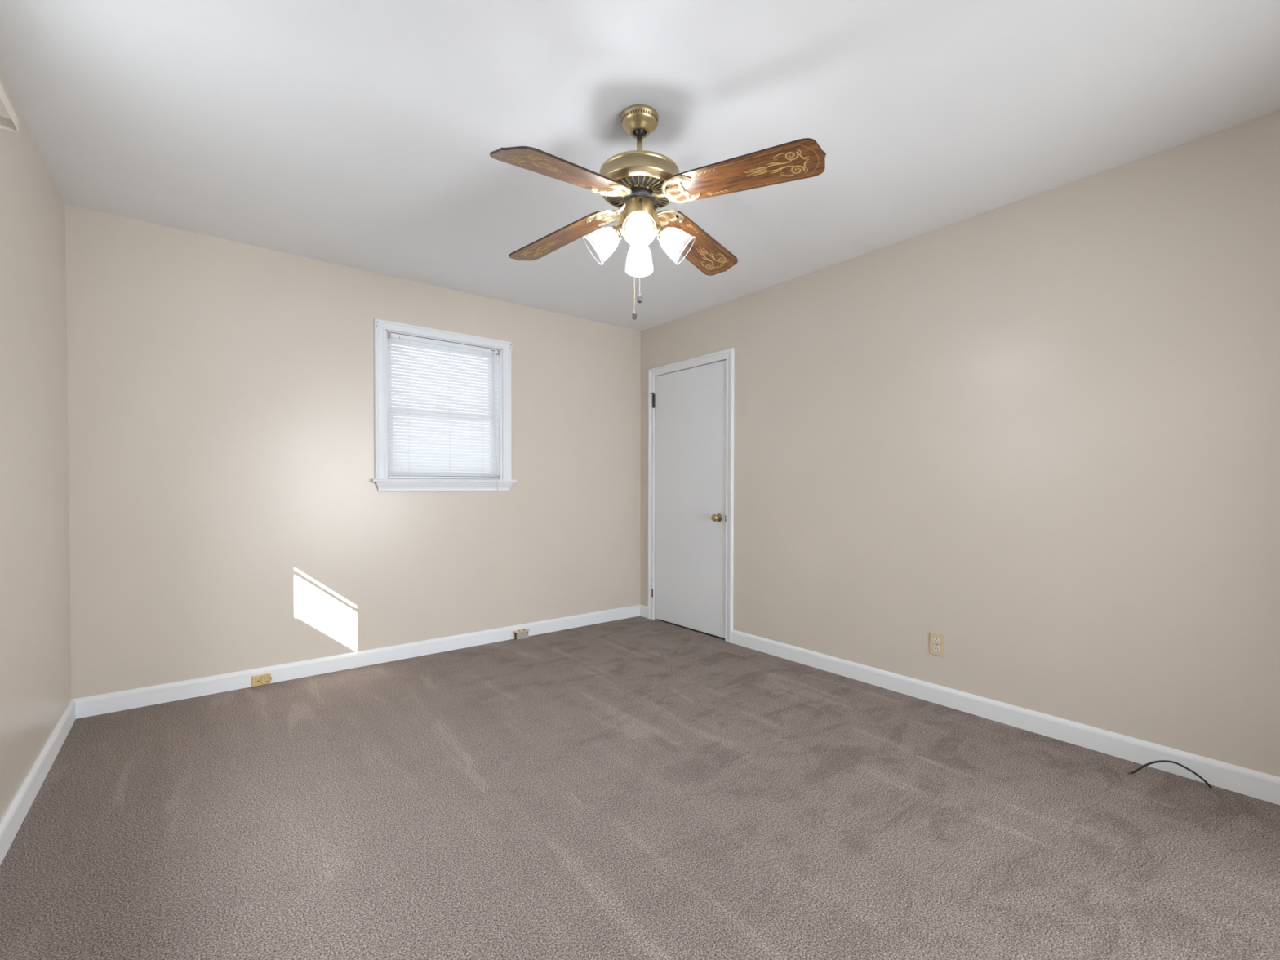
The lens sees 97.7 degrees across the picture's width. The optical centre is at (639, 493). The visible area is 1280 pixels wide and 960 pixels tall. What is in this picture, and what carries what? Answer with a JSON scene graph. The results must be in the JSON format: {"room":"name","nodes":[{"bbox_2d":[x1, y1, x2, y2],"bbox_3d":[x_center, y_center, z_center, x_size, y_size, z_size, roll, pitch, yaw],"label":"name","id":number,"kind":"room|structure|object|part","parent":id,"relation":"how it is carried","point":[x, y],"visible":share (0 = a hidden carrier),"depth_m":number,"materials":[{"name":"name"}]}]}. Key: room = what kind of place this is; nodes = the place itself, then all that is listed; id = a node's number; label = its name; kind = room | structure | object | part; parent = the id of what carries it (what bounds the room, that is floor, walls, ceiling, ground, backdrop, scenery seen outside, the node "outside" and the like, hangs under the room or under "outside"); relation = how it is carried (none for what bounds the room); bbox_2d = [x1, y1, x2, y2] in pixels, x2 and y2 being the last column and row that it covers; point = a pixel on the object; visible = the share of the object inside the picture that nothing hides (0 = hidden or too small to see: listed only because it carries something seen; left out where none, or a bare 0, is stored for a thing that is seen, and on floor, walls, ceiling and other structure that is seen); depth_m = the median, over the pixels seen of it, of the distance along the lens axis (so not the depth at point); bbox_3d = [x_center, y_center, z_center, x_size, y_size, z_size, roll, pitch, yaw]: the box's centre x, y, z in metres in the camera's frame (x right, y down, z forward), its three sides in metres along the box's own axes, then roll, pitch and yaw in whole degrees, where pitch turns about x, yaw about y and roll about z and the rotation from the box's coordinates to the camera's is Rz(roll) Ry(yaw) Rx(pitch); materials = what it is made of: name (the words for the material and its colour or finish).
{"room":"empty bedroom","nodes":[
{"label":"empty bedroom","id":0,"kind":"room"},
{"bbox_2d":[0,66,71,821],"bbox_3d":[-1.349,-0.066,0.837,0.120,2.540,4.540,-1,1,-38],"label":"wall","id":1,"kind":"structure","parent":0,"point":[35,634],"depth_m":2.04,"materials":[{"name":"beige paint"}]},
{"bbox_2d":[0,83,18,132],"bbox_3d":[-1.590,-1.131,1.268,0.053,0.040,1.167,-1,1,-38],"label":"curtain rod","id":2,"kind":"object","parent":1,"relation":"attached to","point":[12,124],"visible":1,"depth_m":1.70,"materials":[{"name":"white metal"}]},
{"bbox_2d":[0,699,75,865],"bbox_3d":[-1.335,1.056,0.943,0.016,0.094,4.420,-1,1,-38],"label":"baseboard","id":3,"kind":"structure","parent":1,"relation":"attached to","point":[13,818],"depth_m":1.98,"materials":[{"name":"white paint"}]},
{"bbox_2d":[65,204,640,698],"bbox_3d":[-1.392,-0.109,3.776,3.706,2.540,0.120,-1,1,-38],"label":"wall","id":4,"kind":"structure","parent":0,"point":[227,514],"depth_m":3.20,"materials":[{"name":"beige paint"}]},
{"bbox_2d":[252,673,271,686],"bbox_3d":[-2.109,1.038,3.116,0.089,0.056,0.020,-1,1,-38],"label":"baseboard outlet","id":5,"kind":"object","parent":4,"relation":"attached to","point":[263,679],"visible":1,"depth_m":3.11,"materials":[{"name":"plastic"}]},
{"bbox_2d":[261,675,271,684],"bbox_3d":[-2.091,1.038,3.123,0.052,0.052,0.008,-1,1,-38],"label":"receptacle","id":6,"kind":"object","parent":5,"relation":"attached to","point":[265,679],"depth_m":3.12,"materials":[{"name":"plastic"}]},
{"bbox_2d":[71,604,639,719],"bbox_3d":[-1.351,1.015,3.739,3.466,0.094,0.016,-1,1,-38],"label":"baseboard","id":7,"kind":"structure","parent":4,"relation":"attached to","point":[88,706],"depth_m":3.30,"materials":[{"name":"white paint"}]},
{"bbox_2d":[513,628,529,639],"bbox_3d":[-0.865,1.028,4.085,0.113,0.059,0.043,0,1,-34],"label":"outlet box","id":8,"kind":"object","parent":7,"relation":"attached to","point":[522,633],"visible":1,"depth_m":4.07,"materials":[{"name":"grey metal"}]},
{"bbox_3d":[-0.865,1.001,4.085,0.113,0.004,0.043,0,1,-34],"label":"plate","id":9,"kind":"part","parent":8,"relation":"part of","materials":[{"name":"beige plastic"}]},
{"bbox_2d":[371,318,516,491],"bbox_3d":[-1.317,-0.554,3.795,0.959,1.076,0.171,-1,1,-38],"label":"window","id":10,"kind":"structure","parent":4,"relation":"in","point":[381,433],"depth_m":3.70,"materials":[{"name":"white paint"}]},
{"bbox_2d":[374,320,378,328],"bbox_3d":[-1.628,-1.050,3.462,0.022,0.044,0.012,-1,1,-38],"label":"curtain bracket","id":11,"kind":"object","parent":10,"relation":"attached to","point":[376,322],"visible":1,"depth_m":3.46,"materials":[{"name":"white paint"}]},
{"bbox_3d":[-1.358,-0.774,3.841,0.758,0.507,0.028,-1,1,-38],"label":"sash","id":12,"kind":"part","parent":10,"relation":"part of","materials":[{"name":"white paint"}]},
{"bbox_3d":[-1.339,-0.326,3.822,0.758,0.457,0.028,-1,1,-38],"label":"sash","id":13,"kind":"part","parent":10,"relation":"part of","materials":[{"name":"white paint"}]},
{"bbox_2d":[387,331,500,490],"bbox_3d":[-1.284,-0.523,3.751,0.758,1.006,0.094,-1,1,-38],"label":"window blind","id":14,"kind":"object","parent":10,"relation":"attached to","point":[423,463],"visible":1,"depth_m":3.75,"materials":[{"name":"white paint"}]},
{"bbox_3d":[-1.501,-0.550,3.619,0.001,0.888,0.026,-1,1,-38],"label":"ladder cord","id":15,"kind":"part","parent":14,"relation":"part of","materials":[{"name":"white fabric"}]},
{"bbox_3d":[-1.305,-0.108,3.783,0.746,0.013,0.022,-1,1,-38],"label":"rail","id":16,"kind":"part","parent":14,"relation":"part of","materials":[{"name":"white paint"}]},
{"bbox_3d":[-1.110,-0.554,3.930,0.001,0.888,0.026,-1,1,-38],"label":"ladder cord","id":17,"kind":"part","parent":14,"relation":"part of","materials":[{"name":"white fabric"}]},
{"bbox_3d":[-1.020,-0.528,3.944,0.014,0.970,0.066,-1,1,-38],"label":"lift cord","id":18,"kind":"part","parent":14,"relation":"part of","materials":[{"name":"white fabric"}]},
{"bbox_2d":[0,616,1279,959],"bbox_3d":[0.017,1.139,2.016,3.466,0.100,4.420,-1,1,-38],"label":"floor","id":19,"kind":"structure","parent":0,"point":[637,788],"depth_m":1.81,"materials":[{"name":"beige carpet"}]},
{"bbox_2d":[1127,760,1212,788],"bbox_3d":[2.016,1.060,2.127,0.252,0.090,0.008,0,1,25],"label":"coaxial cable","id":20,"kind":"object","parent":19,"relation":"on","point":[1158,761],"visible":0.98,"depth_m":2.13,"materials":[{"name":"black plastic"}]},
{"bbox_2d":[0,0,1279,331],"bbox_3d":[0.021,-1.400,1.979,3.706,0.100,4.660,-1,1,-38],"label":"ceiling","id":21,"kind":"structure","parent":0,"point":[362,135],"depth_m":1.96,"materials":[{"name":"white paint"}]},
{"bbox_2d":[489,104,826,319],"bbox_3d":[0.014,-0.994,2.018,1.002,0.714,0.990,0,1,-10],"label":"ceiling fan","id":22,"kind":"object","parent":21,"relation":"hanging from","point":[639,182],"visible":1,"depth_m":1.91,"materials":[{"name":"brown wood"}]},
{"bbox_3d":[-0.221,-0.974,1.696,0.162,0.007,0.530,13,20,32],"label":"fan blade","id":23,"kind":"part","parent":22,"relation":"part of","materials":[{"name":"brown wood"}]},
{"bbox_3d":[-0.314,-1.026,2.240,0.530,0.007,0.162,-6,10,37],"label":"fan blade","id":24,"kind":"part","parent":22,"relation":"part of","materials":[{"name":"brown wood"}]},
{"bbox_3d":[-0.127,-0.906,2.009,0.109,0.112,0.112,-37,1,0],"label":"lamp shade","id":25,"kind":"part","parent":22,"relation":"part of","materials":[{"name":"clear glass"}]},
{"bbox_3d":[-0.115,-0.913,2.009,0.084,0.074,0.056,0,1,0],"label":"light bulb","id":26,"kind":"part","parent":22,"relation":"part of","materials":[{"name":"white glass"}]},
{"bbox_2d":[610,224,625,240],"bbox_3d":[-0.079,-0.940,2.009,0.053,0.055,0.052,0,1,0],"label":"socket","id":27,"kind":"object","parent":22,"relation":"attached to","point":[616,233],"depth_m":1.99,"materials":[{"name":"gold metal"}]},
{"bbox_3d":[-0.059,-0.991,2.008,0.039,0.068,0.020,0,1,0],"label":"lamp arm","id":28,"kind":"part","parent":22,"relation":"part of","materials":[{"name":"gold metal"}]},
{"bbox_3d":[-0.061,-1.053,2.052,0.053,0.030,0.014,1,1,38],"label":"iron arm","id":29,"kind":"part","parent":22,"relation":"part of","materials":[{"name":"gold metal"}]},
{"bbox_3d":[-0.020,-0.831,2.041,0.003,0.333,0.003,0,1,-16],"label":"pull chain","id":30,"kind":"part","parent":22,"relation":"part of","materials":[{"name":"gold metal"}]},
{"bbox_2d":[606,176,670,209],"bbox_3d":[-0.002,-1.075,2.007,0.242,0.004,0.242,-1,1,-38],"label":"vent grille","id":31,"kind":"object","parent":22,"relation":"attached to","point":[651,185],"depth_m":1.95,"materials":[{"name":"gold metal"}]},
{"bbox_3d":[-0.003,-0.915,2.122,0.056,0.074,0.084,0,1,0],"label":"light bulb","id":32,"kind":"part","parent":22,"relation":"part of","materials":[{"name":"white glass"}]},
{"bbox_3d":[-0.002,-0.912,1.897,0.056,0.074,0.084,0,1,0],"label":"light bulb","id":33,"kind":"part","parent":22,"relation":"part of","materials":[{"name":"white glass"}]},
{"bbox_2d":[631,213,646,221],"bbox_3d":[-0.002,-0.939,1.933,0.052,0.055,0.053,0,1,0],"label":"bulb","id":34,"kind":"object","parent":22,"relation":"attached to","point":[633,215],"depth_m":1.92,"materials":[{"name":"glass"}]},
{"bbox_3d":[-0.002,-0.903,1.885,0.112,0.112,0.109,0,38,0],"label":"lamp shade","id":35,"kind":"part","parent":22,"relation":"part of","materials":[{"name":"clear glass"}]},
{"bbox_3d":[-0.001,-0.863,2.056,0.003,0.269,0.003,1,1,29],"label":"pull chain","id":36,"kind":"part","parent":22,"relation":"part of","materials":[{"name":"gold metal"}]},
{"bbox_2d":[632,234,646,248],"bbox_3d":[-0.003,-0.941,2.086,0.052,0.055,0.053,0,1,0],"label":"bulb","id":37,"kind":"object","parent":22,"relation":"attached to","point":[639,240],"depth_m":2.07,"materials":[{"name":"glass"}]},
{"bbox_3d":[-0.003,-0.907,2.134,0.112,0.112,0.109,0,-36,0],"label":"lamp shade","id":38,"kind":"part","parent":22,"relation":"part of","materials":[{"name":"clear glass"}]},
{"bbox_3d":[-0.002,-0.990,1.951,0.020,0.068,0.039,0,1,0],"label":"lamp arm","id":39,"kind":"part","parent":22,"relation":"part of","materials":[{"name":"gold metal"}]},
{"bbox_3d":[0.055,-0.990,2.008,0.039,0.068,0.020,0,1,0],"label":"lamp arm","id":40,"kind":"part","parent":22,"relation":"part of","materials":[{"name":"gold metal"}]},
{"bbox_3d":[0.060,-1.053,1.968,0.053,0.027,0.014,1,1,33],"label":"iron arm","id":41,"kind":"part","parent":22,"relation":"part of","materials":[{"name":"gold metal"}]},
{"bbox_2d":[653,224,667,240],"bbox_3d":[0.074,-0.940,2.009,0.053,0.055,0.052,0,1,0],"label":"socket","id":42,"kind":"object","parent":22,"relation":"attached to","point":[661,232],"depth_m":1.99,"materials":[{"name":"gold metal"}]},
{"bbox_3d":[0.110,-0.913,2.010,0.084,0.074,0.056,0,1,0],"label":"light bulb","id":43,"kind":"part","parent":22,"relation":"part of","materials":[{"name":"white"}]},
{"bbox_3d":[0.122,-0.905,2.010,0.109,0.112,0.112,37,1,-1],"label":"lamp shade","id":44,"kind":"part","parent":22,"relation":"part of","materials":[{"name":"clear glass"}]},
{"bbox_3d":[0.231,-1.030,2.318,0.162,0.007,0.530,-14,-13,35],"label":"fan blade","id":45,"kind":"part","parent":22,"relation":"part of","materials":[{"name":"brown wood"}]},
{"bbox_3d":[0.329,-1.030,1.803,0.530,0.007,0.162,5,-7,32],"label":"fan blade","id":46,"kind":"part","parent":22,"relation":"part of","materials":[{"name":"brown wood"}]},
{"bbox_2d":[640,110,1279,777],"bbox_3d":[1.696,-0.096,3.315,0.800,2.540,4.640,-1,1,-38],"label":"wall","id":47,"kind":"structure","parent":0,"point":[1038,434],"depth_m":2.51,"materials":[{"name":"beige paint"}]},
{"bbox_2d":[647,347,734,643],"bbox_3d":[0.395,0.009,4.359,0.184,2.095,0.944,-1,1,-38],"label":"door","id":48,"kind":"structure","parent":47,"relation":"in","point":[691,466],"depth_m":4.29,"materials":[{"name":"white paint"}]},
{"bbox_3d":[0.551,0.175,4.060,0.054,0.055,0.055,-1,1,-38],"label":"knob","id":49,"kind":"part","parent":48,"relation":"part of","materials":[{"name":"gold metal"}]},
{"bbox_2d":[929,632,944,656],"bbox_3d":[1.531,0.777,2.883,0.009,0.110,0.072,-1,1,-38],"label":"wall outlet","id":50,"kind":"object","parent":47,"relation":"attached to","point":[936,641],"visible":1,"depth_m":2.88,"materials":[{"name":"beige plastic"}]},
{"bbox_2d":[933,644,940,651],"bbox_3d":[1.529,0.797,2.882,0.004,0.028,0.034,-1,1,-38],"label":"receptacle","id":51,"kind":"object","parent":50,"relation":"attached to","point":[935,647],"depth_m":2.88,"materials":[{"name":"white plastic"}]},
{"bbox_2d":[933,637,940,644],"bbox_3d":[1.530,0.758,2.881,0.004,0.028,0.034,-1,1,-38],"label":"receptacle","id":52,"kind":"object","parent":50,"relation":"attached to","point":[935,640],"depth_m":2.88,"materials":[{"name":"white plastic"}]},
{"bbox_2d":[640,604,1279,804],"bbox_3d":[1.368,1.030,3.086,0.016,0.094,4.420,-1,1,-38],"label":"baseboard","id":53,"kind":"structure","parent":47,"relation":"attached to","point":[1246,781],"depth_m":2.50,"materials":[{"name":"white paint"}]}
]}

